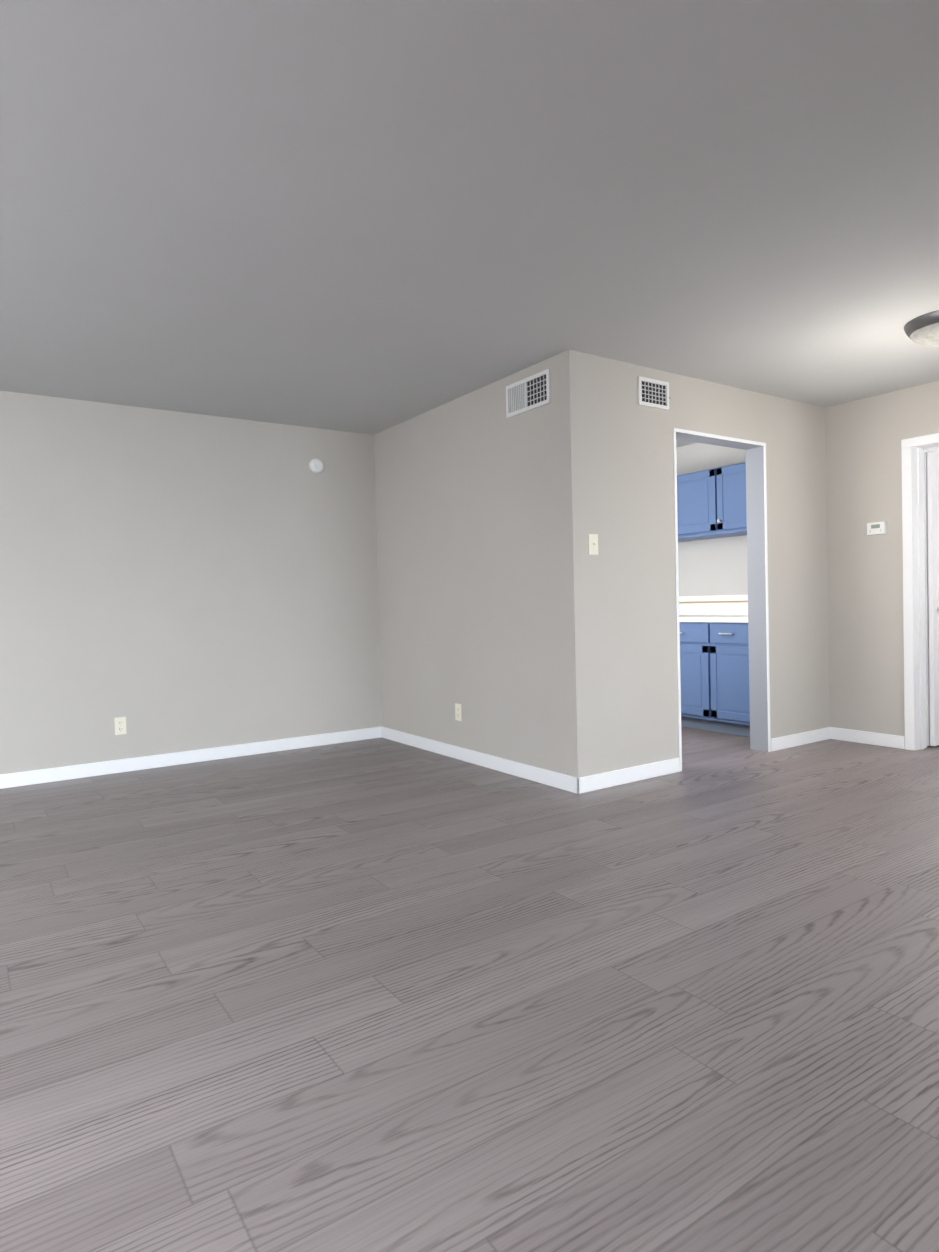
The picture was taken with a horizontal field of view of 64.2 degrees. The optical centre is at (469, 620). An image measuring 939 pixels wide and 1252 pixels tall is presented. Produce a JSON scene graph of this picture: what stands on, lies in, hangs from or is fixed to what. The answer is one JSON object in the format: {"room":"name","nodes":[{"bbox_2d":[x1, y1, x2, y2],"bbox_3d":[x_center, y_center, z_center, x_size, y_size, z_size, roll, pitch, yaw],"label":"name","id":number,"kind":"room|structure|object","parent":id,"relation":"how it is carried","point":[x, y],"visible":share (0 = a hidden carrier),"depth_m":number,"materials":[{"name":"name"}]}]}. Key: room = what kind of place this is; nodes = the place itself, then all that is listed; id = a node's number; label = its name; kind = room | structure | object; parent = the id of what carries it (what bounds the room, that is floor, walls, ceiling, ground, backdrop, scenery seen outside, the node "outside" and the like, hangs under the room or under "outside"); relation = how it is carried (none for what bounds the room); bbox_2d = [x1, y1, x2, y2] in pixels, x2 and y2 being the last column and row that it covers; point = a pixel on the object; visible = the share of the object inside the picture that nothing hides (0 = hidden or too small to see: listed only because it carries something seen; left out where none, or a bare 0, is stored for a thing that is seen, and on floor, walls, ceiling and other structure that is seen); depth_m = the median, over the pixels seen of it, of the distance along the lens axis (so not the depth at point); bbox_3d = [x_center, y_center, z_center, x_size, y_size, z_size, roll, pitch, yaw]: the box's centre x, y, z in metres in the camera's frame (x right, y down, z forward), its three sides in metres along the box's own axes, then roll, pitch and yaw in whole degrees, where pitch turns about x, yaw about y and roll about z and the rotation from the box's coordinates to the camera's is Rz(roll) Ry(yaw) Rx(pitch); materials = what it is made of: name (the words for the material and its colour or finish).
{"room":"empty living room","nodes":[
{"label":"empty living room","id":0,"kind":"room"},
{"bbox_2d":[0,391,381,773],"bbox_3d":[-0.289,-0.292,6.433,14.780,2.440,0.140,-2,2,-34],"label":"wall","id":1,"kind":"structure","parent":0,"point":[173,581],"depth_m":5.17,"materials":[{"name":"beige paint"}]},
{"bbox_2d":[114,717,126,734],"bbox_3d":[-2.318,0.700,4.968,0.070,0.115,0.009,-2,2,-34],"label":"electrical outlet","id":2,"kind":"object","parent":1,"relation":"attached to","point":[120,725],"visible":1,"depth_m":4.96,"materials":[{"name":"beige plastic"}]},
{"bbox_2d":[0,727,379,788],"bbox_3d":[-3.445,1.011,4.201,6.628,0.088,0.013,-2,2,-34],"label":"baseboard","id":3,"kind":"structure","parent":1,"relation":"attached to","point":[9,780],"depth_m":5.16,"materials":[{"name":"white wood"}]},
{"bbox_2d":[309,458,322,472],"bbox_3d":[-1.169,-1.186,5.725,0.110,0.110,0.032,-2,2,-34],"label":"smoke detector","id":4,"kind":"object","parent":1,"relation":"attached to","point":[315,465],"visible":0.96,"depth_m":5.71,"materials":[{"name":"white plastic"}]},
{"bbox_2d":[374,357,560,772],"bbox_3d":[-0.064,-0.270,5.176,0.140,2.440,2.192,-2,2,-34],"label":"wall","id":5,"kind":"structure","parent":0,"point":[466,547],"depth_m":4.92,"materials":[{"name":"beige paint"}]},
{"bbox_2d":[455,703,461,720],"bbox_3d":[-0.077,0.627,5.114,0.009,0.115,0.070,-2,2,-34],"label":"outlet","id":6,"kind":"object","parent":5,"relation":"attached to","point":[458,714],"visible":1,"depth_m":5.11,"materials":[{"name":"beige plastic"}]},
{"bbox_2d":[380,726,579,793],"bbox_3d":[-0.047,0.909,5.084,0.013,0.088,2.315,-2,2,-34],"label":"baseboard","id":7,"kind":"structure","parent":5,"relation":"attached to","point":[576,785],"depth_m":4.81,"materials":[{"name":"white wood"}]},
{"bbox_2d":[506,369,550,417],"bbox_3d":[0.340,-1.325,4.385,0.012,0.190,0.400,-2,2,-34],"label":"air vent","id":8,"kind":"object","parent":5,"relation":"in","point":[529,393],"visible":0.98,"depth_m":4.38,"materials":[{"name":"white metal"}]},
{"bbox_2d":[0,727,938,1251],"bbox_3d":[1.740,0.994,3.526,14.780,0.100,7.242,-2,2,-34],"label":"floor","id":9,"kind":"structure","parent":0,"point":[376,995],"depth_m":1.98,"materials":[{"name":"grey wood"}]},
{"bbox_2d":[679,619,718,731],"bbox_3d":[2.002,0.439,6.204,0.624,0.874,0.589,-2,2,-34],"label":"base cabinet","id":10,"kind":"object","parent":9,"relation":"on","point":[714,658],"depth_m":5.94,"materials":[{"name":"blue wood"}]},
{"bbox_2d":[679,615,747,618],"bbox_3d":[1.821,-0.019,6.437,0.630,0.040,2.146,-2,2,-34],"label":"countertop","id":11,"kind":"structure","parent":10,"relation":"on","point":[680,616],"depth_m":5.94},
{"bbox_2d":[715,619,749,736],"bbox_3d":[2.267,0.441,5.815,0.624,0.874,0.611,-2,2,-34],"label":"base cabinet","id":12,"kind":"object","parent":9,"relation":"on","point":[731,635],"depth_m":5.67,"materials":[{"name":"blue wood"}]},
{"bbox_2d":[0,0,938,452],"bbox_3d":[1.678,-1.545,3.469,14.780,0.100,7.242,-2,2,-34],"label":"ceiling","id":13,"kind":"structure","parent":0,"point":[368,216],"depth_m":2.54,"materials":[{"name":"paint"}]},
{"bbox_2d":[904,310,938,346],"bbox_3d":[2.410,-1.461,3.785,0.366,0.116,0.366,-2,2,-34],"label":"ceiling light","id":14,"kind":"object","parent":13,"relation":"attached to","point":[922,330],"visible":1,"depth_m":3.75,"materials":[{"name":"white glass"}]},
{"bbox_2d":[552,350,829,777],"bbox_3d":[1.570,-0.303,4.877,2.507,2.440,0.140,-2,2,-34],"label":"wall","id":15,"kind":"structure","parent":0,"point":[616,595],"depth_m":4.43,"materials":[{"name":"beige paint"}]},
{"bbox_2d":[588,534,597,554],"bbox_3d":[0.698,-0.426,4.186,0.070,0.115,0.020,-2,2,-34],"label":"switch plate","id":16,"kind":"object","parent":15,"relation":"attached to","point":[593,544],"visible":1,"depth_m":4.18,"materials":[{"name":"beige plastic"}]},
{"bbox_2d":[580,758,679,793],"bbox_3d":[0.948,0.900,4.368,0.824,0.088,0.013,-2,2,-34],"label":"baseboard","id":17,"kind":"structure","parent":15,"relation":"attached to","point":[651,770],"depth_m":4.34,"materials":[{"name":"white wood"}]},
{"bbox_2d":[637,376,670,409],"bbox_3d":[1.104,-1.353,4.460,0.272,0.165,0.016,-2,2,-34],"label":"air vent","id":18,"kind":"object","parent":15,"relation":"in","point":[653,393],"visible":1,"depth_m":4.45,"materials":[{"name":"white metal"}]},
{"bbox_2d":[673,428,770,770],"bbox_3d":[1.613,-0.134,4.908,0.920,2.100,0.140,-2,2,-34],"label":"door frame","id":19,"kind":"structure","parent":15,"relation":"attached to","point":[755,510],"depth_m":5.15,"materials":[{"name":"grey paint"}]},
{"bbox_2d":[771,727,831,750],"bbox_3d":[2.376,0.844,5.340,0.731,0.088,0.013,-2,2,-34],"label":"baseboard","id":20,"kind":"structure","parent":15,"relation":"attached to","point":[798,739],"depth_m":5.32,"materials":[{"name":"white wood"}]},
{"bbox_2d":[676,443,747,595],"bbox_3d":[2.123,-0.356,6.664,0.140,2.440,2.192,-2,2,-34],"label":"wall","id":21,"kind":"structure","parent":0,"point":[714,566],"depth_m":6.54,"materials":[{"name":"paint"}]},
{"bbox_2d":[678,538,696,541],"bbox_3d":[1.758,-0.989,6.728,0.344,0.520,0.581,-2,2,-34],"label":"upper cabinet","id":22,"kind":"object","parent":21,"relation":"attached to","point":[679,539],"depth_m":6.55,"materials":[{"name":"blue wood"}]},
{"bbox_2d":[677,467,732,537],"bbox_3d":[2.014,-0.987,6.352,0.344,0.520,0.581,-2,2,-34],"label":"upper cabinet","id":23,"kind":"object","parent":21,"relation":"attached to","point":[711,503],"depth_m":6.20,"materials":[{"name":"blue wood"}]},
{"bbox_2d":[679,595,747,614],"bbox_3d":[2.071,-0.134,6.606,0.020,0.170,2.146,-2,2,-34],"label":"backsplash","id":24,"kind":"structure","parent":21,"relation":"attached to","point":[713,604],"depth_m":6.50,"materials":[{"name":"white tile"}]},
{"bbox_2d":[721,462,746,533],"bbox_3d":[2.270,-0.985,5.976,0.344,0.520,0.581,-2,2,-34],"label":"upper cabinet","id":25,"kind":"object","parent":21,"relation":"attached to","point":[733,477],"depth_m":5.93,"materials":[{"name":"blue wood"}]},
{"bbox_2d":[825,381,938,735],"bbox_3d":[3.966,-0.335,3.708,0.140,2.440,4.770,-2,2,-34],"label":"wall","id":26,"kind":"structure","parent":0,"point":[865,437],"depth_m":5.27,"materials":[{"name":"beige paint"}]},
{"bbox_2d":[832,727,904,748],"bbox_3d":[2.831,0.834,5.309,0.013,0.088,0.500,-2,2,-34],"label":"baseboard","id":27,"kind":"structure","parent":26,"relation":"attached to","point":[880,739],"depth_m":5.30,"materials":[{"name":"white wood"}]},
{"bbox_2d":[867,521,886,534],"bbox_3d":[2.832,-0.641,5.206,0.028,0.084,0.124,-2,2,-34],"label":"thermostat","id":28,"kind":"object","parent":26,"relation":"attached to","point":[874,528],"visible":1,"depth_m":5.19,"materials":[{"name":"white plastic"}]},
{"bbox_2d":[901,433,938,750],"bbox_3d":[3.277,-0.171,4.729,0.176,2.100,0.948,-2,2,-34],"label":"door frame","id":29,"kind":"structure","parent":26,"relation":"attached to","point":[908,444],"depth_m":5.05,"materials":[{"name":"white wood"}]},
{"bbox_2d":[924,451,938,745],"bbox_3d":[3.304,-0.149,5.215,0.389,2.010,0.125,-2,2,-34],"label":"bifold door","id":30,"kind":"structure","parent":26,"relation":"in","point":[931,487],"depth_m":5.11,"materials":[{"name":"white wood"}]}
]}

